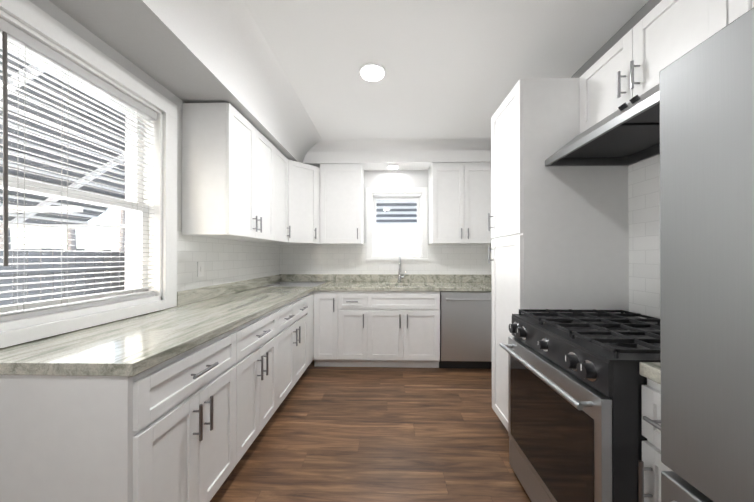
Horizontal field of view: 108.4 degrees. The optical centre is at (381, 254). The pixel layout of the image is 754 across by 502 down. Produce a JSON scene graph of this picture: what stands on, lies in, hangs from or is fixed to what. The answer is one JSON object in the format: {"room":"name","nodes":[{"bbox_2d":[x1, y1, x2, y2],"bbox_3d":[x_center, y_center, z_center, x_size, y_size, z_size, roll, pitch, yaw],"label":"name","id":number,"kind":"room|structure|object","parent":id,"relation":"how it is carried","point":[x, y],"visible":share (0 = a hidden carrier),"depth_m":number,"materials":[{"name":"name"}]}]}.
{"room":"kitchen","nodes":[
{"label":"kitchen","id":0,"kind":"room"},
{"bbox_2d":[1,0,280,331],"bbox_3d":[-1.556,-0.134,1.166,0.250,2.800,5.490,0,0,2],"label":"wall","id":1,"kind":"structure","parent":0,"point":[47,6],"depth_m":1.56,"materials":[{"name":"paint"}]},
{"bbox_2d":[0,47,124,229],"bbox_3d":[-2.502,-0.721,1.149,1.636,0.965,3.500,0,0,2],"label":"awning","id":2,"kind":"object","parent":1,"relation":"attached to","point":[73,214],"depth_m":2.05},
{"bbox_2d":[0,0,176,347],"bbox_3d":[-1.536,-0.337,1.016,0.258,1.367,1.680,0,0,2],"label":"window","id":3,"kind":"structure","parent":1,"relation":"in","point":[31,15],"depth_m":1.51,"materials":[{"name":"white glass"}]},
{"bbox_2d":[0,17,156,321],"bbox_3d":[-1.474,-0.324,1.014,0.068,1.163,1.440,0,0,2],"label":"window blind","id":4,"kind":"object","parent":3,"relation":"attached to","point":[22,41],"visible":1,"depth_m":1.25,"materials":[{"name":"white plastic"}]},
{"bbox_2d":[182,103,273,242],"bbox_3d":[-1.228,-0.605,2.320,0.336,0.930,0.811,0,0,2],"label":"upper cabinet","id":5,"kind":"object","parent":1,"relation":"attached to","point":[244,179],"depth_m":1.92,"materials":[{"name":"white wood"}]},
{"bbox_2d":[177,231,279,291],"bbox_3d":[-1.384,0.050,2.753,0.006,0.416,1.794,0,0,2],"label":"wall tile","id":6,"kind":"structure","parent":1,"relation":"attached to","point":[226,260],"depth_m":2.37,"materials":[{"name":"white tile"}]},
{"bbox_2d":[197,262,203,276],"bbox_3d":[-1.394,0.112,2.101,0.010,0.115,0.070,0,0,2],"label":"outlet","id":7,"kind":"object","parent":6,"relation":"attached to","point":[200,269],"visible":1,"depth_m":2.09,"materials":[{"name":"white plastic"}]},
{"bbox_2d":[274,146,289,242],"bbox_3d":[-1.192,-0.603,2.850,0.379,0.930,0.485,0,0,2],"label":"upper cabinet","id":8,"kind":"object","parent":1,"relation":"attached to","point":[281,163],"depth_m":2.87,"materials":[{"name":"white wood"}]},
{"bbox_2d":[270,160,324,244],"bbox_3d":[-1.065,-0.601,3.314,0.607,0.930,0.665,0,0,2],"label":"upper cabinet","id":9,"kind":"object","parent":1,"relation":"attached to","point":[304,178],"depth_m":3.18,"materials":[{"name":"white wood"}]},
{"bbox_2d":[49,0,648,169],"bbox_3d":[0.004,-1.315,1.128,3.370,0.440,5.490,0,0,2],"label":"ceiling","id":10,"kind":"structure","parent":0,"point":[285,79],"depth_m":1.82,"materials":[{"name":"paint"}]},
{"bbox_2d":[359,62,385,81],"bbox_3d":[-0.067,-1.362,2.035,0.199,0.016,0.199,0,0,2],"label":"recessed light","id":11,"kind":"object","parent":10,"relation":"in","point":[372,72],"visible":0.98,"depth_m":2.02,"materials":[{"name":"white plastic"}]},
{"bbox_2d":[387,164,398,168],"bbox_3d":[0.147,-1.116,3.459,0.149,0.016,0.149,0,0,2],"label":"recessed light","id":12,"kind":"object","parent":10,"relation":"in","point":[392,166],"visible":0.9,"depth_m":3.42,"materials":[{"name":"white plastic"}]},
{"bbox_2d":[281,170,427,292],"bbox_3d":[0.070,-0.124,3.742,2.820,2.800,0.250,0,0,2],"label":"wall","id":13,"kind":"structure","parent":0,"point":[392,178],"depth_m":3.62,"materials":[{"name":"paint"}]},
{"bbox_2d":[319,163,363,244],"bbox_3d":[-0.497,-0.628,3.463,0.518,0.986,0.336,0,0,2],"label":"upper cabinet","id":14,"kind":"object","parent":13,"relation":"attached to","point":[341,186],"depth_m":3.30,"materials":[{"name":"white wood"}]},
{"bbox_2d":[280,243,490,274],"bbox_3d":[0.071,0.053,3.613,2.868,0.416,0.006,0,0,2],"label":"wall tile","id":15,"kind":"structure","parent":13,"relation":"attached to","point":[469,259],"depth_m":3.62,"materials":[{"name":"white tile"}]},
{"bbox_2d":[376,200,416,223],"bbox_3d":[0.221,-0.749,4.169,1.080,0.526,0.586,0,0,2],"label":"window blind","id":16,"kind":"object","parent":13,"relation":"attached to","point":[392,215],"depth_m":4.25,"materials":[{"name":"white plastic"}]},
{"bbox_2d":[366,187,428,262],"bbox_3d":[0.209,-0.387,3.707,0.830,1.005,0.275,0,0,2],"label":"window","id":17,"kind":"structure","parent":13,"relation":"in","point":[418,194],"depth_m":3.61,"materials":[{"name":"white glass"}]},
{"bbox_2d":[428,162,493,244],"bbox_3d":[1.057,-0.628,3.421,0.883,0.986,0.336,0,0,2],"label":"upper cabinet","id":18,"kind":"object","parent":13,"relation":"attached to","point":[459,202],"depth_m":3.26,"materials":[{"name":"white wood"}]},
{"bbox_2d":[210,360,530,501],"bbox_3d":[0.004,1.315,1.117,3.370,0.100,5.490,0,0,2],"label":"floor","id":19,"kind":"structure","parent":0,"point":[367,434],"depth_m":1.82,"materials":[{"name":"brown wood"}]},
{"bbox_2d":[0,322,247,501],"bbox_3d":[-1.113,0.831,1.223,0.626,0.868,0.659,0,0,2],"label":"base cabinet","id":20,"kind":"object","parent":19,"relation":"on","point":[188,425],"depth_m":0.90,"materials":[{"name":"white wood"}]},
{"bbox_2d":[248,305,283,447],"bbox_3d":[-1.098,0.833,1.765,0.626,0.868,0.657,0,0,2],"label":"base cabinet","id":21,"kind":"object","parent":19,"relation":"on","point":[265,332],"depth_m":1.82,"materials":[{"name":"white wood"}]},
{"bbox_2d":[284,294,307,398],"bbox_3d":[-1.081,0.836,2.385,0.626,0.868,0.818,0,0,2],"label":"base cabinet","id":22,"kind":"object","parent":19,"relation":"on","point":[296,311],"depth_m":2.40,"materials":[{"name":"white wood"}]},
{"bbox_2d":[308,292,313,365],"bbox_3d":[-1.068,0.838,2.883,0.626,0.868,0.296,0,0,2],"label":"base cabinet","id":23,"kind":"object","parent":19,"relation":"on","point":[311,295],"depth_m":2.89,"materials":[{"name":"white wood"}]},
{"bbox_2d":[313,291,344,366],"bbox_3d":[-0.586,0.839,3.315,0.345,0.869,0.626,0,0,2],"label":"base cabinet","id":24,"kind":"object","parent":19,"relation":"on","point":[329,306],"depth_m":3.01,"materials":[{"name":"white wood"}]},
{"bbox_2d":[345,291,372,366],"bbox_3d":[-0.310,0.839,3.307,0.443,0.869,0.626,0,0,2],"label":"base cabinet","id":25,"kind":"object","parent":19,"relation":"on","point":[358,304],"depth_m":3.00,"materials":[{"name":"white wood"}]},
{"bbox_2d":[373,291,439,367],"bbox_3d":[0.223,0.839,3.293,0.859,0.869,0.626,0,0,2],"label":"base cabinet","id":26,"kind":"object","parent":19,"relation":"on","point":[376,328],"depth_m":2.99,"materials":[{"name":"white wood"}]},
{"bbox_2d":[0,274,491,375],"bbox_3d":[0.034,0.327,2.232,2.864,0.142,2.762,0,0,2],"label":"countertop","id":27,"kind":"structure","parent":26,"relation":"on","point":[136,345],"depth_m":1.37,"materials":[{"name":"stone"}]},
{"bbox_2d":[397,254,405,281],"bbox_3d":[0.263,0.177,3.477,0.120,0.366,0.216,0,0,2],"label":"faucet","id":28,"kind":"object","parent":27,"relation":"on","point":[399,269],"visible":0.96,"depth_m":3.54,"materials":[{"name":"silver metal"}]},
{"bbox_2d":[439,291,491,368],"bbox_3d":[0.953,0.841,3.238,0.592,0.866,0.663,0,0,2],"label":"dishwasher","id":29,"kind":"object","parent":19,"relation":"on","point":[465,330],"visible":0.79,"depth_m":2.95,"materials":[{"name":"metal"}]},
{"bbox_2d":[488,78,628,430],"bbox_3d":[1.121,0.113,1.822,0.669,2.310,0.450,0,0,2],"label":"pantry","id":30,"kind":"object","parent":19,"relation":"on","point":[560,236],"visible":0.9,"depth_m":1.60,"materials":[{"name":"white wood"}]},
{"bbox_2d":[500,309,660,501],"bbox_3d":[1.049,0.790,1.240,0.747,0.951,0.710,0,0,2],"label":"range","id":31,"kind":"object","parent":19,"relation":"on","point":[576,380],"visible":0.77,"depth_m":1.08,"materials":[{"name":"black metal"}]},
{"bbox_2d":[638,378,671,501],"bbox_3d":[1.117,0.830,0.782,0.620,0.869,0.196,0,0,2],"label":"base cabinet","id":32,"kind":"object","parent":19,"relation":"on","point":[651,466],"visible":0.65,"depth_m":0.85,"materials":[{"name":"white wood"}]},
{"bbox_2d":[639,362,660,383],"bbox_3d":[1.133,0.371,0.783,0.587,0.042,0.196,0,0,2],"label":"countertop","id":33,"kind":"structure","parent":32,"relation":"on","point":[651,371],"depth_m":0.86,"materials":[{"name":"stone"}]},
{"bbox_2d":[659,7,753,501],"bbox_3d":[0.997,0.399,0.206,0.774,1.725,0.935,0,0,2],"label":"fridge","id":34,"kind":"object","parent":19,"relation":"on","point":[706,91],"visible":1,"depth_m":0.58,"materials":[{"name":"silver metal"}]},
{"bbox_2d":[571,0,661,77],"bbox_3d":[1.427,-1.213,0.794,0.003,0.324,2.600,0,0,2],"label":"wall","id":35,"kind":"structure","parent":0,"point":[633,21],"depth_m":1.66,"materials":[{"name":"paint"}]},
{"bbox_2d":[545,84,659,165],"bbox_3d":[1.193,-0.612,1.156,0.487,0.180,0.876,0,0,2],"label":"range hood","id":36,"kind":"object","parent":35,"relation":"attached to","point":[625,134],"visible":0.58,"depth_m":1.32,"materials":[{"name":"silver metal"}]},
{"bbox_2d":[579,0,698,133],"bbox_3d":[1.295,-0.874,1.218,0.286,0.340,0.751,0,0,2],"label":"upper cabinet","id":37,"kind":"object","parent":35,"relation":"attached to","point":[638,57],"depth_m":1.21,"materials":[{"name":"white wood"}]},
{"bbox_2d":[628,154,659,318],"bbox_3d":[1.436,-0.167,1.139,0.006,1.036,0.900,0,0,2],"label":"wall tile","id":38,"kind":"structure","parent":35,"relation":"attached to","point":[644,229],"depth_m":1.49,"materials":[{"name":"white tile"}]},
{"bbox_2d":[699,0,753,43],"bbox_3d":[1.282,-0.876,0.746,0.286,0.340,0.405,0,0,2],"label":"upper cabinet","id":39,"kind":"object","parent":35,"relation":"attached to","point":[714,15],"depth_m":0.93,"materials":[{"name":"white wood"}]},
{"label":"outside","id":40,"kind":"structure","parent":0,"visible":0},
{"bbox_3d":[0.208,1.911,9.918,60.000,0.020,60.000,0,0,2],"label":"ground","id":41,"kind":"structure","parent":40,"visible":0},
{"bbox_2d":[0,248,124,305],"bbox_3d":[0.017,0.884,3.184,11.985,1.980,12.520,0,0,2],"label":"fence","id":42,"kind":"object","parent":41,"relation":"on","point":[22,273],"depth_m":4.30,"materials":[{"name":"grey wood"}]},
{"bbox_2d":[0,209,124,250],"bbox_3d":[-12.609,-3.618,4.805,11.445,11.007,16.547,0,0,2],"label":"posts","id":43,"kind":"object","parent":41,"relation":"on","point":[70,231],"depth_m":8.62,"materials":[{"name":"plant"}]}
]}

